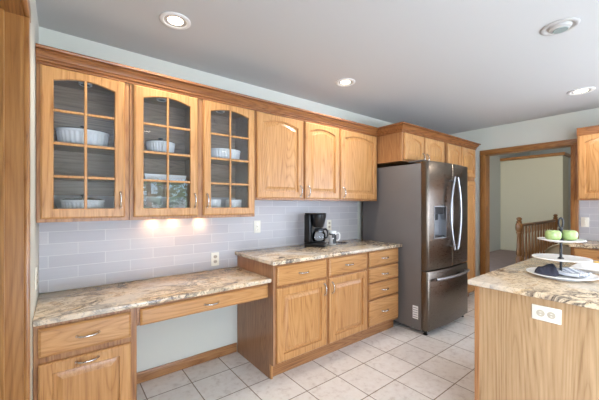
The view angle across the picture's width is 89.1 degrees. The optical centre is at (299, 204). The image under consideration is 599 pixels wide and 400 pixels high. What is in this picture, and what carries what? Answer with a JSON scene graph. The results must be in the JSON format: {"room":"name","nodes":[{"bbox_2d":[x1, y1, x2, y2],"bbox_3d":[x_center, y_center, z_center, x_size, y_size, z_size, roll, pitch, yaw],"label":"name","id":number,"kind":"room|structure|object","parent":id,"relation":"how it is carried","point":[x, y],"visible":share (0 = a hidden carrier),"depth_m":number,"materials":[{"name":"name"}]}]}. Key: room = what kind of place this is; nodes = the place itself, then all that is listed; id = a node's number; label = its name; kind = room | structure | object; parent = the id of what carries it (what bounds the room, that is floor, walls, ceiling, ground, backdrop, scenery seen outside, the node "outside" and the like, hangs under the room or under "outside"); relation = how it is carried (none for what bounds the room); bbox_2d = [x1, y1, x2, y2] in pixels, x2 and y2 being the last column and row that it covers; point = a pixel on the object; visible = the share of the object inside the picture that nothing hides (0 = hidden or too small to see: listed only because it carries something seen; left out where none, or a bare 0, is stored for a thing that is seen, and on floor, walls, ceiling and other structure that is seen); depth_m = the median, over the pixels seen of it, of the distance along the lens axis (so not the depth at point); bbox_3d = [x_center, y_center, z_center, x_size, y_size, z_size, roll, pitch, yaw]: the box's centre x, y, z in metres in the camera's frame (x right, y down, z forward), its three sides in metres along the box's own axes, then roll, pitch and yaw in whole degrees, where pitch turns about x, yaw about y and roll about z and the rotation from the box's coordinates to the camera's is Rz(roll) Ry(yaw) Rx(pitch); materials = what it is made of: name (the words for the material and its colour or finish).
{"room":"kitchen","nodes":[
{"label":"kitchen","id":0,"kind":"room"},
{"bbox_2d":[29,0,38,399],"bbox_3d":[-0.026,0.105,-0.246,0.120,2.471,5.444,0,0,-38],"label":"wall","id":1,"kind":"structure","parent":0,"point":[34,26],"depth_m":1.56,"materials":[{"name":"white paint"}]},
{"bbox_2d":[0,0,30,399],"bbox_3d":[-0.791,0.288,0.743,0.144,2.105,1.031,0,0,-38],"label":"door","id":2,"kind":"structure","parent":1,"relation":"in","point":[15,15],"depth_m":1.12,"materials":[{"name":"brown wood"}]},
{"bbox_2d":[35,267,37,289],"bbox_3d":[-1.440,0.406,1.667,0.009,0.116,0.072,0,0,-38],"label":"wall outlet","id":3,"kind":"object","parent":1,"relation":"attached to","point":[36,272],"visible":1,"depth_m":1.65,"materials":[{"name":"beige plastic"}]},
{"bbox_2d":[39,27,392,372],"bbox_3d":[-0.232,0.145,3.125,6.686,2.551,0.120,0,0,-38],"label":"wall","id":4,"kind":"structure","parent":0,"point":[160,343],"depth_m":2.49,"materials":[{"name":"white paint"}]},
{"bbox_2d":[36,64,128,222],"bbox_3d":[-1.357,-0.346,1.922,0.451,0.896,0.383,0,0,-38],"label":"upper cabinet","id":5,"kind":"object","parent":4,"relation":"attached to","point":[62,168],"visible":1,"depth_m":1.91,"materials":[{"name":"brown wood"}]},
{"bbox_2d":[55,126,108,145],"bbox_3d":[-1.378,-0.432,1.942,0.280,0.135,0.190,0,0,-38],"label":"casserole dish","id":6,"kind":"object","parent":5,"relation":"on","point":[64,134],"visible":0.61,"depth_m":1.86,"materials":[{"name":"white ceramic"}]},
{"bbox_2d":[61,194,104,208],"bbox_3d":[-1.378,0.004,1.942,0.231,0.135,0.175,0,0,-38],"label":"casserole dish","id":7,"kind":"object","parent":5,"relation":"in","point":[67,203],"visible":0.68,"depth_m":1.89,"materials":[{"name":"white ceramic"}]},
{"bbox_2d":[54,175,113,182],"bbox_3d":[-1.380,-0.162,1.952,0.417,0.014,0.290,0,0,-38],"label":"shelf","id":8,"kind":"object","parent":5,"relation":"attached to","point":[56,180],"depth_m":1.98,"materials":[{"name":"brown wood"}]},
{"bbox_2d":[54,141,113,154],"bbox_3d":[-1.380,-0.357,1.952,0.417,0.014,0.290,0,0,-38],"label":"shelf","id":9,"kind":"object","parent":5,"relation":"attached to","point":[58,149],"depth_m":1.98,"materials":[{"name":"brown wood"}]},
{"bbox_2d":[79,81,91,86],"bbox_3d":[-1.367,-0.766,1.945,0.072,0.015,0.072,0,0,-38],"label":"puck light","id":10,"kind":"object","parent":5,"relation":"attached to","point":[80,83],"visible":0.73,"depth_m":1.94,"materials":[{"name":"white metal"}]},
{"bbox_2d":[137,343,236,383],"bbox_3d":[-0.929,1.300,2.494,0.907,0.082,0.014,0,0,-38],"label":"baseboard","id":11,"kind":"structure","parent":4,"relation":"attached to","point":[168,368],"depth_m":2.48,"materials":[{"name":"brown wood"}]},
{"bbox_2d":[129,84,254,219],"bbox_3d":[-0.816,-0.346,2.345,0.916,0.896,0.383,0,0,-38],"label":"upper cabinet","id":12,"kind":"object","parent":4,"relation":"attached to","point":[195,127],"visible":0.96,"depth_m":2.31,"materials":[{"name":"brown wood"}]},
{"bbox_2d":[146,138,174,152],"bbox_3d":[-1.015,-0.424,2.227,0.196,0.119,0.196,0,0,-38],"label":"casserole dish","id":13,"kind":"object","parent":12,"relation":"on","point":[160,145],"visible":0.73,"depth_m":2.15,"materials":[{"name":"white ceramic"}]},
{"bbox_2d":[156,98,166,101],"bbox_3d":[-1.008,-0.766,2.226,0.072,0.015,0.072,0,0,-38],"label":"puck light","id":14,"kind":"object","parent":12,"relation":"attached to","point":[157,99],"visible":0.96,"depth_m":2.21,"materials":[{"name":"white metal"}]},
{"bbox_2d":[144,173,185,180],"bbox_3d":[-1.002,-0.191,2.237,0.284,0.042,0.170,0,0,-38],"label":"baking dish","id":15,"kind":"object","parent":12,"relation":"on","point":[146,176],"visible":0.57,"depth_m":2.16,"materials":[{"name":"white ceramic"}]},
{"bbox_2d":[144,179,188,184],"bbox_3d":[-1.020,-0.162,2.234,0.423,0.014,0.290,0,0,-38],"label":"shelf","id":16,"kind":"object","parent":12,"relation":"attached to","point":[145,183],"depth_m":2.27,"materials":[{"name":"brown wood"}]},
{"bbox_2d":[144,150,188,160],"bbox_3d":[-1.020,-0.357,2.234,0.423,0.014,0.290,0,0,-38],"label":"shelf","id":17,"kind":"object","parent":12,"relation":"attached to","point":[147,156],"depth_m":2.28,"materials":[{"name":"brown wood"}]},
{"bbox_2d":[211,199,220,207],"bbox_3d":[-0.701,0.017,2.473,0.128,0.110,0.128,0,0,-38],"label":"ramekin","id":18,"kind":"object","parent":12,"relation":"in","point":[215,203],"visible":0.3,"depth_m":2.42,"materials":[{"name":"white ceramic"}]},
{"bbox_2d":[211,148,240,158],"bbox_3d":[-0.617,-0.407,2.538,0.262,0.085,0.185,0,0,-38],"label":"casserole dish","id":19,"kind":"object","parent":12,"relation":"on","point":[215,152],"visible":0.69,"depth_m":2.45,"materials":[{"name":"white ceramic"}]},
{"bbox_2d":[211,182,242,186],"bbox_3d":[-0.659,-0.162,2.517,0.423,0.014,0.290,0,0,-38],"label":"shelf","id":20,"kind":"object","parent":12,"relation":"attached to","point":[212,185],"depth_m":2.64,"materials":[{"name":"brown wood"}]},
{"bbox_2d":[211,157,247,165],"bbox_3d":[-0.659,-0.357,2.517,0.423,0.014,0.290,0,0,-38],"label":"shelf","id":21,"kind":"object","parent":12,"relation":"attached to","point":[213,162],"depth_m":2.61,"materials":[{"name":"brown wood"}]},
{"bbox_2d":[226,200,241,207],"bbox_3d":[-0.559,0.017,2.583,0.134,0.110,0.134,0,0,-38],"label":"ramekin","id":22,"kind":"object","parent":12,"relation":"in","point":[234,203],"visible":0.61,"depth_m":2.53,"materials":[{"name":"white ceramic"}]},
{"bbox_2d":[39,195,357,292],"bbox_3d":[-0.467,0.253,2.859,3.011,0.624,0.008,0,0,-38],"label":"backsplash","id":23,"kind":"structure","parent":4,"relation":"attached to","point":[72,255],"depth_m":2.38,"materials":[{"name":"grey tile"}]},
{"bbox_2d":[211,252,218,265],"bbox_3d":[-0.731,0.475,2.641,0.072,0.116,0.009,0,0,-38],"label":"wall outlet","id":24,"kind":"object","parent":4,"relation":"attached to","point":[214,256],"visible":1,"depth_m":2.64,"materials":[{"name":"beige plastic"}]},
{"bbox_2d":[254,221,260,232],"bbox_3d":[-0.400,0.213,2.896,0.072,0.116,0.016,0,0,-38],"label":"light switch","id":25,"kind":"object","parent":4,"relation":"attached to","point":[257,224],"visible":1,"depth_m":2.90,"materials":[{"name":"beige plastic"}]},
{"bbox_2d":[255,111,338,200],"bbox_3d":[-0.066,-0.416,2.932,0.982,0.756,0.383,0,0,-38],"label":"upper cabinet","id":26,"kind":"object","parent":4,"relation":"attached to","point":[296,160],"visible":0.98,"depth_m":2.74,"materials":[{"name":"brown wood"}]},
{"bbox_2d":[327,220,330,229],"bbox_3d":[0.340,0.236,3.479,0.072,0.116,0.009,0,0,-38],"label":"wall outlet","id":27,"kind":"object","parent":4,"relation":"attached to","point":[328,221],"visible":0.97,"depth_m":3.47,"materials":[{"name":"beige plastic"}]},
{"bbox_2d":[339,129,376,200],"bbox_3d":[0.565,-0.416,3.426,0.617,0.756,0.383,0,0,-38],"label":"upper cabinet","id":28,"kind":"object","parent":4,"relation":"attached to","point":[357,151],"visible":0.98,"depth_m":3.27,"materials":[{"name":"brown wood"}]},
{"bbox_2d":[377,132,444,167],"bbox_3d":[1.276,-0.630,3.778,0.930,0.327,0.706,0,0,-38],"label":"upper cabinet","id":29,"kind":"object","parent":4,"relation":"attached to","point":[396,149],"visible":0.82,"depth_m":3.42,"materials":[{"name":"brown wood"}]},
{"bbox_2d":[35,43,480,149],"bbox_3d":[0.473,-0.820,3.145,4.840,0.090,0.712,0,0,-38],"label":"crown molding","id":30,"kind":"structure","parent":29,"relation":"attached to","point":[45,55],"depth_m":2.25,"materials":[{"name":"brown wood"}]},
{"bbox_2d":[36,0,598,134],"bbox_3d":[1.482,-1.180,0.934,6.686,0.100,5.644,0,0,-38],"label":"ceiling","id":31,"kind":"structure","parent":0,"point":[448,67],"depth_m":2.21,"materials":[{"name":"grey paint"}]},
{"bbox_2d":[159,11,190,29],"bbox_3d":[-0.763,-1.126,1.873,0.180,0.008,0.180,0,0,-38],"label":"recessed light","id":32,"kind":"object","parent":31,"relation":"in","point":[174,20],"visible":1,"depth_m":1.86,"materials":[{"name":"white metal"}]},
{"bbox_2d":[336,78,354,86],"bbox_3d":[0.425,-1.126,2.815,0.180,0.008,0.180,0,0,-38],"label":"recessed light","id":33,"kind":"object","parent":31,"relation":"in","point":[343,82],"visible":1,"depth_m":2.81,"materials":[{"name":"white metal"}]},
{"bbox_2d":[540,17,580,35],"bbox_3d":[1.655,-1.118,1.937,0.196,0.024,0.196,0,0,-38],"label":"recessed light","id":34,"kind":"object","parent":31,"relation":"in","point":[560,26],"visible":1,"depth_m":1.91,"materials":[{"name":"grey metal"}]},
{"bbox_2d":[567,87,595,94],"bbox_3d":[2.806,-1.126,3.034,0.210,0.008,0.210,0,0,-38],"label":"recessed light","id":35,"kind":"object","parent":31,"relation":"in","point":[584,90],"visible":1,"depth_m":3.03,"materials":[{"name":"white metal"}]},
{"bbox_2d":[137,249,530,399],"bbox_3d":[4.389,1.381,4.451,15.600,0.080,7.600,0,0,-38],"label":"floor","id":36,"kind":"structure","parent":0,"point":[398,362],"depth_m":2.40,"materials":[{"name":"beige tile"}]},
{"bbox_2d":[33,308,136,399],"bbox_3d":[-1.287,0.968,1.839,0.460,0.746,0.586,0,0,-38],"label":"base cabinet","id":37,"kind":"object","parent":36,"relation":"on","point":[91,357],"visible":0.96,"depth_m":1.63,"materials":[{"name":"brown wood"}]},
{"bbox_2d":[32,267,270,326],"bbox_3d":[-0.930,0.580,2.121,1.371,0.030,0.582,0,0,-38],"label":"countertop","id":38,"kind":"structure","parent":37,"relation":"on","point":[65,305],"depth_m":1.93,"materials":[{"name":"beige stone"}]},
{"bbox_2d":[137,283,267,325],"bbox_3d":[-0.747,0.656,2.261,0.910,0.120,0.586,0,0,-38],"label":"drawer","id":39,"kind":"object","parent":38,"relation":"attached to","point":[149,314],"visible":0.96,"depth_m":2.00,"materials":[{"name":"brown wood"}]},
{"bbox_2d":[237,252,366,378],"bbox_3d":[0.061,0.899,2.850,1.086,0.884,0.654,0,0,-38],"label":"base cabinet","id":40,"kind":"object","parent":36,"relation":"on","point":[312,309],"visible":0.98,"depth_m":2.54,"materials":[{"name":"brown wood"}]},
{"bbox_2d":[235,239,401,265],"bbox_3d":[0.259,0.442,3.015,1.652,0.030,0.640,0,0,-38],"label":"countertop","id":41,"kind":"structure","parent":40,"relation":"on","point":[274,256],"depth_m":2.75,"materials":[{"name":"beige stone"}]},
{"bbox_2d":[304,213,328,247],"bbox_3d":[0.163,0.258,3.102,0.273,0.337,0.164,0,0,17],"label":"coffee maker","id":42,"kind":"object","parent":41,"relation":"on","point":[313,222],"visible":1,"depth_m":3.04,"materials":[{"name":"black plastic"}]},
{"bbox_2d":[311,214,325,227],"bbox_3d":[0.191,0.168,3.093,0.164,0.133,0.164,0,0,17],"label":"basket","id":43,"kind":"object","parent":42,"relation":"on","point":[317,220],"depth_m":3.04,"materials":[{"name":"black plastic"}]},
{"bbox_2d":[329,230,339,244],"bbox_3d":[0.373,0.354,3.234,0.123,0.145,0.083,0,0,2],"label":"mug","id":44,"kind":"object","parent":41,"relation":"on","point":[332,234],"visible":1,"depth_m":3.20,"materials":[{"name":"white ceramic"}]},
{"bbox_2d":[362,247,397,339],"bbox_3d":[0.694,0.899,3.345,0.518,0.884,0.654,0,0,-38],"label":"base cabinet","id":45,"kind":"object","parent":36,"relation":"on","point":[382,265],"visible":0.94,"depth_m":3.09,"materials":[{"name":"brown wood"}]},
{"bbox_2d":[363,159,469,334],"bbox_3d":[1.419,0.441,3.642,0.919,1.800,0.934,0,0,-38],"label":"refrigerator","id":46,"kind":"object","parent":36,"relation":"on","point":[422,207],"visible":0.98,"depth_m":3.26,"materials":[{"name":"grey metal"}]},
{"bbox_2d":[445,143,474,296],"bbox_3d":[2.000,0.274,4.345,0.835,2.135,0.706,0,0,-38],"label":"pantry cabinet","id":47,"kind":"object","parent":36,"relation":"on","point":[454,154],"visible":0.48,"depth_m":4.23,"materials":[{"name":"brown wood"}]},
{"bbox_2d":[515,214,557,262],"bbox_3d":[5.426,0.796,6.875,3.051,1.090,0.133,0,0,-39],"label":"stair railing","id":48,"kind":"object","parent":36,"relation":"on","point":[535,246],"visible":0.73,"depth_m":6.50,"materials":[{"name":"brown wood"}]},
{"bbox_2d":[475,286,598,399],"bbox_3d":[2.110,0.899,1.333,1.274,0.884,1.998,0,0,-38],"label":"kitchen island","id":49,"kind":"object","parent":36,"relation":"on","point":[519,356],"visible":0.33,"depth_m":1.52,"materials":[{"name":"brown wood"}]},
{"bbox_2d":[468,257,598,309],"bbox_3d":[2.128,0.442,1.345,1.370,0.030,2.056,0,0,-38],"label":"island countertop","id":50,"kind":"structure","parent":49,"relation":"on","point":[514,278],"depth_m":1.62,"materials":[{"name":"beige stone"}]},
{"bbox_2d":[526,217,598,280],"bbox_3d":[1.536,0.251,1.789,0.328,0.352,0.328,0,0,-38],"label":"tiered stand","id":51,"kind":"object","parent":50,"relation":"on","point":[560,257],"visible":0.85,"depth_m":1.76,"materials":[{"name":"white ceramic"}]},
{"bbox_2d":[534,263,558,275],"bbox_3d":[1.451,0.379,1.785,0.118,0.062,0.104,0,0,20],"label":"towel","id":52,"kind":"object","parent":51,"relation":"on","point":[548,269],"visible":0.92,"depth_m":1.77,"materials":[{"name":"fabric"}]},
{"bbox_2d":[545,229,561,239],"bbox_3d":[1.490,0.179,1.789,0.078,0.067,0.078,0,0,31],"label":"apple","id":53,"kind":"object","parent":51,"relation":"on","point":[552,234],"visible":0.84,"depth_m":1.76,"materials":[{"name":"green food"}]},
{"bbox_2d":[562,229,577,240],"bbox_3d":[1.585,0.179,1.789,0.078,0.067,0.078,0,0,0],"label":"apple","id":54,"kind":"object","parent":51,"relation":"on","point":[570,235],"visible":0.88,"depth_m":1.76,"materials":[{"name":"green food"}]},
{"bbox_2d":[557,267,591,276],"bbox_3d":[1.592,0.394,1.789,0.160,0.037,0.161,0,0,-18],"label":"tea towel","id":55,"kind":"object","parent":51,"relation":"on","point":[566,271],"visible":0.88,"depth_m":1.76,"materials":[{"name":"fabric"}]},
{"bbox_2d":[570,262,598,273],"bbox_3d":[2.009,0.414,1.871,0.330,0.024,0.470,0,0,-38],"label":"serving platter","id":56,"kind":"object","parent":50,"relation":"on","point":[591,267],"visible":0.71,"depth_m":2.01,"materials":[{"name":"white ceramic"}]},
{"bbox_2d":[532,304,560,324],"bbox_3d":[1.191,0.531,1.471,0.009,0.072,0.114,0,0,-38],"label":"island outlet","id":57,"kind":"object","parent":49,"relation":"attached to","point":[552,315],"visible":1,"depth_m":1.47,"materials":[{"name":"beige plastic"}]},
{"bbox_2d":[536,310,544,316],"bbox_3d":[1.176,0.531,1.486,0.003,0.033,0.033,0,0,-38],"label":"socket","id":58,"kind":"object","parent":57,"relation":"attached to","point":[539,313],"depth_m":1.49,"materials":[{"name":"beige plastic"}]},
{"bbox_2d":[547,312,555,318],"bbox_3d":[1.202,0.531,1.453,0.003,0.033,0.033,0,0,-38],"label":"socket","id":59,"kind":"object","parent":57,"relation":"attached to","point":[550,315],"depth_m":1.45,"materials":[{"name":"beige plastic"}]},
{"bbox_2d":[545,244,570,254],"bbox_3d":[4.451,0.975,4.754,0.750,0.738,0.840,0,0,-38],"label":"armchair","id":60,"kind":"object","parent":36,"relation":"on","point":[554,249],"visible":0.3,"depth_m":4.74,"materials":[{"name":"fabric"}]},
{"bbox_2d":[572,247,598,260],"bbox_3d":[3.463,0.899,3.053,0.654,0.884,1.000,0,0,-38],"label":"base cabinet","id":61,"kind":"object","parent":36,"relation":"on","point":[593,254],"visible":0.23,"depth_m":3.18,"materials":[{"name":"brown wood"}]},
{"bbox_2d":[569,240,598,248],"bbox_3d":[3.469,0.442,3.058,0.640,0.030,1.050,0,0,-38],"label":"countertop","id":62,"kind":"structure","parent":61,"relation":"on","point":[590,244],"depth_m":3.23,"materials":[{"name":"beige stone"}]},
{"bbox_2d":[490,152,529,251],"bbox_3d":[5.350,-0.659,8.632,8.934,4.000,0.100,0,0,-38],"label":"wall","id":63,"kind":"structure","parent":0,"point":[494,160],"depth_m":8.83,"materials":[{"name":"grey paint"}]},
{"bbox_2d":[449,108,598,292],"bbox_3d":[4.052,0.105,2.945,0.120,2.471,5.444,0,0,-38],"label":"wall","id":64,"kind":"structure","parent":0,"point":[560,127],"depth_m":4.15,"materials":[{"name":"white paint"}]},
{"bbox_2d":[480,138,578,274],"bbox_3d":[3.099,0.271,4.163,0.164,2.141,1.103,0,0,-38],"label":"door frame","id":65,"kind":"structure","parent":64,"relation":"in","point":[485,155],"depth_m":4.48,"materials":[{"name":"brown wood"}]},
{"bbox_2d":[581,217,588,226],"bbox_3d":[3.411,0.213,3.638,0.016,0.116,0.072,0,0,-38],"label":"light switch","id":66,"kind":"object","parent":64,"relation":"attached to","point":[584,220],"visible":1,"depth_m":3.63,"materials":[{"name":"beige plastic"}]},
{"bbox_2d":[577,133,598,199],"bbox_3d":[3.500,-0.420,3.238,0.383,0.747,0.772,0,0,-38],"label":"upper cabinet","id":67,"kind":"object","parent":64,"relation":"attached to","point":[587,145],"visible":1,"depth_m":3.37,"materials":[{"name":"brown wood"}]},
{"bbox_2d":[577,125,598,135],"bbox_3d":[3.525,-0.820,3.249,0.330,0.090,0.792,0,0,-38],"label":"crown molding","id":68,"kind":"structure","parent":67,"relation":"on","point":[588,130],"depth_m":3.38,"materials":[{"name":"brown wood"}]},
{"bbox_2d":[580,200,598,240],"bbox_3d":[3.733,0.190,3.247,0.008,0.473,1.112,0,0,-38],"label":"backsplash","id":69,"kind":"structure","parent":64,"relation":"attached to","point":[588,208],"depth_m":3.61,"materials":[{"name":"grey tile"}]},
{"bbox_2d":[500,155,568,251],"bbox_3d":[6.670,0.031,8.693,0.620,2.620,1.429,0,0,-38],"label":"wall stair partition","id":70,"kind":"structure","parent":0,"point":[532,189],"depth_m":8.45,"materials":[{"name":"beige paint"}]},
{"bbox_2d":[500,152,570,160],"bbox_3d":[6.689,-1.319,8.676,0.730,0.080,1.479,0,0,-38],"label":"cap","id":71,"kind":"object","parent":70,"relation":"on","point":[568,155],"visible":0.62,"depth_m":8.32,"materials":[{"name":"brown wood"}]},
{"bbox_2d":[530,147,570,243],"bbox_3d":[10.138,-0.659,8.220,0.100,4.000,6.450,0,0,-38],"label":"wall","id":72,"kind":"structure","parent":0,"point":[567,149],"depth_m":9.91,"materials":[{"name":"grey paint"}]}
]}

